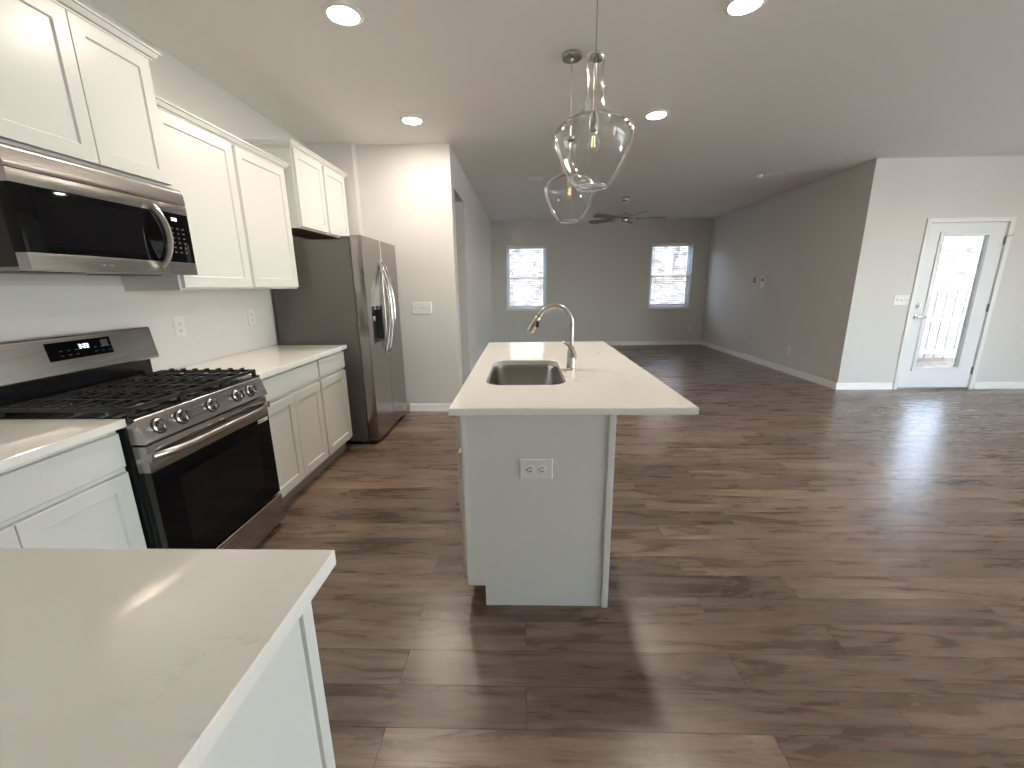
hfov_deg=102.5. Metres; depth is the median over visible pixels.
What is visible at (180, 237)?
keypad
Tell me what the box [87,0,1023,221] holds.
ceiling
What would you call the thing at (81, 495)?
base cabinet
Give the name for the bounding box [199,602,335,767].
base cabinet
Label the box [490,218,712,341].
wall
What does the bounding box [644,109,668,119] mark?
recessed light
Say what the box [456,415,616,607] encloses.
base cabinet
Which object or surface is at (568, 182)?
socket
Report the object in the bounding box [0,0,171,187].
upper cabinet
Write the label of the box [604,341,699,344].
baseboard
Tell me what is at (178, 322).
outlet
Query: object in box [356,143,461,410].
wall
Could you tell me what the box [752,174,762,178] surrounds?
smoke detector
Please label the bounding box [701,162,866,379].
wall
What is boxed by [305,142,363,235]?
wall
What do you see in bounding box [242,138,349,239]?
upper cabinet
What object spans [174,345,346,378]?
countertop
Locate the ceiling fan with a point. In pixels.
(625, 217)
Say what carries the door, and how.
attached to the wall at (898, 196)
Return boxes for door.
[892,217,1016,388]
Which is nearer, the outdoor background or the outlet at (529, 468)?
the outlet at (529, 468)
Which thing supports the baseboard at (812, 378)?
attached to the wall at (801, 238)
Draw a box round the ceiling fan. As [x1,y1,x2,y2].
[589,196,665,223]
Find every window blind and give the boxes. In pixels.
[506,245,545,306]
[648,243,692,304]
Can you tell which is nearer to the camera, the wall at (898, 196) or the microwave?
the microwave
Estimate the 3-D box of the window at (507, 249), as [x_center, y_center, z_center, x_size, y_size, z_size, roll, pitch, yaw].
[0.324,-2.388,9.291,0.983,1.422,0.165,0,13,2]
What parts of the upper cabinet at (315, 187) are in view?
crown molding, door, door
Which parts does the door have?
lever handle, lite frame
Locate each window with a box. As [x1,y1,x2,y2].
[505,247,545,310]
[646,245,691,308]
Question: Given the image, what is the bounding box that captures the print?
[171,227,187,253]
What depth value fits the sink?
2.61 m
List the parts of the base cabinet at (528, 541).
drawer, door, corner trim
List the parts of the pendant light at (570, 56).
lamp shade, rod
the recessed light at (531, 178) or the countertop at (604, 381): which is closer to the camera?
the countertop at (604, 381)
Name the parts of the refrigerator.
freezer door, dispenser panel, handle, handle, fridge door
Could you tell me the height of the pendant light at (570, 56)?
0.960 m
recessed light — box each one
[322,1,363,26]
[400,115,423,124]
[527,177,541,180]
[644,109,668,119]
[723,0,766,16]
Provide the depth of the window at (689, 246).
9.25 m
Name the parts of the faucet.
spout, lever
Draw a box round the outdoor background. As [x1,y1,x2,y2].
[509,236,983,348]
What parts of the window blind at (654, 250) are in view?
rail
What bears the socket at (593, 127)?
attached to the pendant light at (596, 56)
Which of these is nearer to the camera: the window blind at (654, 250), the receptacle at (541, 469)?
the receptacle at (541, 469)
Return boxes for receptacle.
[525,465,534,473]
[537,465,546,473]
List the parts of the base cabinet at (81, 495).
door, drawer, door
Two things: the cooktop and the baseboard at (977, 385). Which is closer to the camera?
the cooktop
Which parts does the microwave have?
plate, vent panel, door handle, control panel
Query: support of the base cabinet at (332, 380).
on the floor
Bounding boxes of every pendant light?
[544,49,595,222]
[554,0,633,191]
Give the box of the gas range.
[0,327,284,548]
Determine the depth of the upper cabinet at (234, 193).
2.46 m
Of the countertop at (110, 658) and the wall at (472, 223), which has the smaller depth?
the countertop at (110, 658)
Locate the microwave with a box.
[0,142,197,275]
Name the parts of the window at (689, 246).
sill, sash, sash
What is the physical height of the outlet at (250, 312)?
0.122 m
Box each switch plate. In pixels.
[412,302,431,313]
[893,295,909,304]
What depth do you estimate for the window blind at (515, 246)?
9.26 m
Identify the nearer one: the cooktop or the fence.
the cooktop
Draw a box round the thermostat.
[760,276,766,287]
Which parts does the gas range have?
knob, knob, control panel, oven door, door handle, knob, oven glass, knob, storage drawer, knob, kick plate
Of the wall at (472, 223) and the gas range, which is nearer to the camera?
the gas range
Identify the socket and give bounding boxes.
[567,141,572,184]
[589,60,597,131]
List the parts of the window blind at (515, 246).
rail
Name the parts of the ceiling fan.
blade, blade, blade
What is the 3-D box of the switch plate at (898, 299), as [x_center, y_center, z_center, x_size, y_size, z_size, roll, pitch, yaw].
[4.810,-1.036,5.076,0.178,0.120,0.018,0,13,2]
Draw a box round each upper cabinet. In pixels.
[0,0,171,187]
[121,95,298,290]
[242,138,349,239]
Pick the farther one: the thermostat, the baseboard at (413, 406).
the thermostat
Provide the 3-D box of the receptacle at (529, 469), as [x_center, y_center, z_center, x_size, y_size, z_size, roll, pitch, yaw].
[0.073,0.345,1.656,0.040,0.040,0.003,0,13,2]
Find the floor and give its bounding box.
[255,344,1023,767]
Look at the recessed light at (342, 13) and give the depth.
2.09 m
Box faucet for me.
[527,304,576,369]
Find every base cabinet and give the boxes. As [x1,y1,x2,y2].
[0,431,146,548]
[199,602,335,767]
[261,360,328,505]
[315,351,352,470]
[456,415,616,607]
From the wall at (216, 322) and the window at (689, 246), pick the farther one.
the window at (689, 246)
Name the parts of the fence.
rail, rail, rail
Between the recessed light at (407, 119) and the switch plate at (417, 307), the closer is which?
the recessed light at (407, 119)
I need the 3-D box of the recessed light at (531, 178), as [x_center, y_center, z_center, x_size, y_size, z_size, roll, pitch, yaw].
[0.305,-2.701,5.438,0.202,0.017,0.202,0,13,2]
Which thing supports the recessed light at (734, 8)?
in the ceiling
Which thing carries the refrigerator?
on the floor
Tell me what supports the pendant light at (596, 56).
hanging from the ceiling
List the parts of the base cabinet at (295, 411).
door, drawer, door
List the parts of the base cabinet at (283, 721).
corner trim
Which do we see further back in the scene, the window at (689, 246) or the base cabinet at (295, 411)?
the window at (689, 246)
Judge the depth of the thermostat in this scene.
6.93 m
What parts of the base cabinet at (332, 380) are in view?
drawer, door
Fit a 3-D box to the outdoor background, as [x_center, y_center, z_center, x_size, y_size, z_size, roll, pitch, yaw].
[7.544,-9.275,20.050,46.000,12.208,24.280,0,13,2]
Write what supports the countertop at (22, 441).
on the base cabinet at (81, 495)
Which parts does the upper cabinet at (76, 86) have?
door, crown molding, door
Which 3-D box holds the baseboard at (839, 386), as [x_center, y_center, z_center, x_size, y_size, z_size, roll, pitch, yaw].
[4.571,0.028,5.339,0.711,0.088,0.016,0,13,2]
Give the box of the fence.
[918,284,971,357]
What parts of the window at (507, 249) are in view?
sill, sash, sash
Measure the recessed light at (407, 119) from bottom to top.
0.017 m
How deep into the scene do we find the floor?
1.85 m
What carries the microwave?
attached to the upper cabinet at (76, 86)
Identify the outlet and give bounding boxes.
[172,316,186,337]
[247,309,255,325]
[520,459,552,478]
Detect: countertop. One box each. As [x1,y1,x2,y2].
[0,419,126,470]
[0,548,335,767]
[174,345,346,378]
[448,341,698,415]
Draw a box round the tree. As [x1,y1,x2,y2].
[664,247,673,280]
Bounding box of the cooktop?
[0,375,259,423]
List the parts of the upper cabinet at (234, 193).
door, crown molding, door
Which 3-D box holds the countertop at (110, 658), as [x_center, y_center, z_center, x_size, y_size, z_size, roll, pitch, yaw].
[-1.204,0.411,0.387,1.747,0.030,0.794,0,13,2]
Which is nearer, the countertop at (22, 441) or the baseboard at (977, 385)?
the countertop at (22, 441)
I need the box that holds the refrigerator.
[272,235,406,442]
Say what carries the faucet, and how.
on the countertop at (604, 381)
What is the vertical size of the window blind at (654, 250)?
1.334 m
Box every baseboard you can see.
[410,403,451,410]
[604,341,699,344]
[700,341,835,388]
[835,383,892,389]
[973,382,1023,388]
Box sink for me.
[488,365,563,384]
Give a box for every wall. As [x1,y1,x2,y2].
[0,0,311,371]
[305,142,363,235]
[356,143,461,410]
[451,147,492,385]
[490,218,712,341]
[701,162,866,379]
[830,155,1023,382]

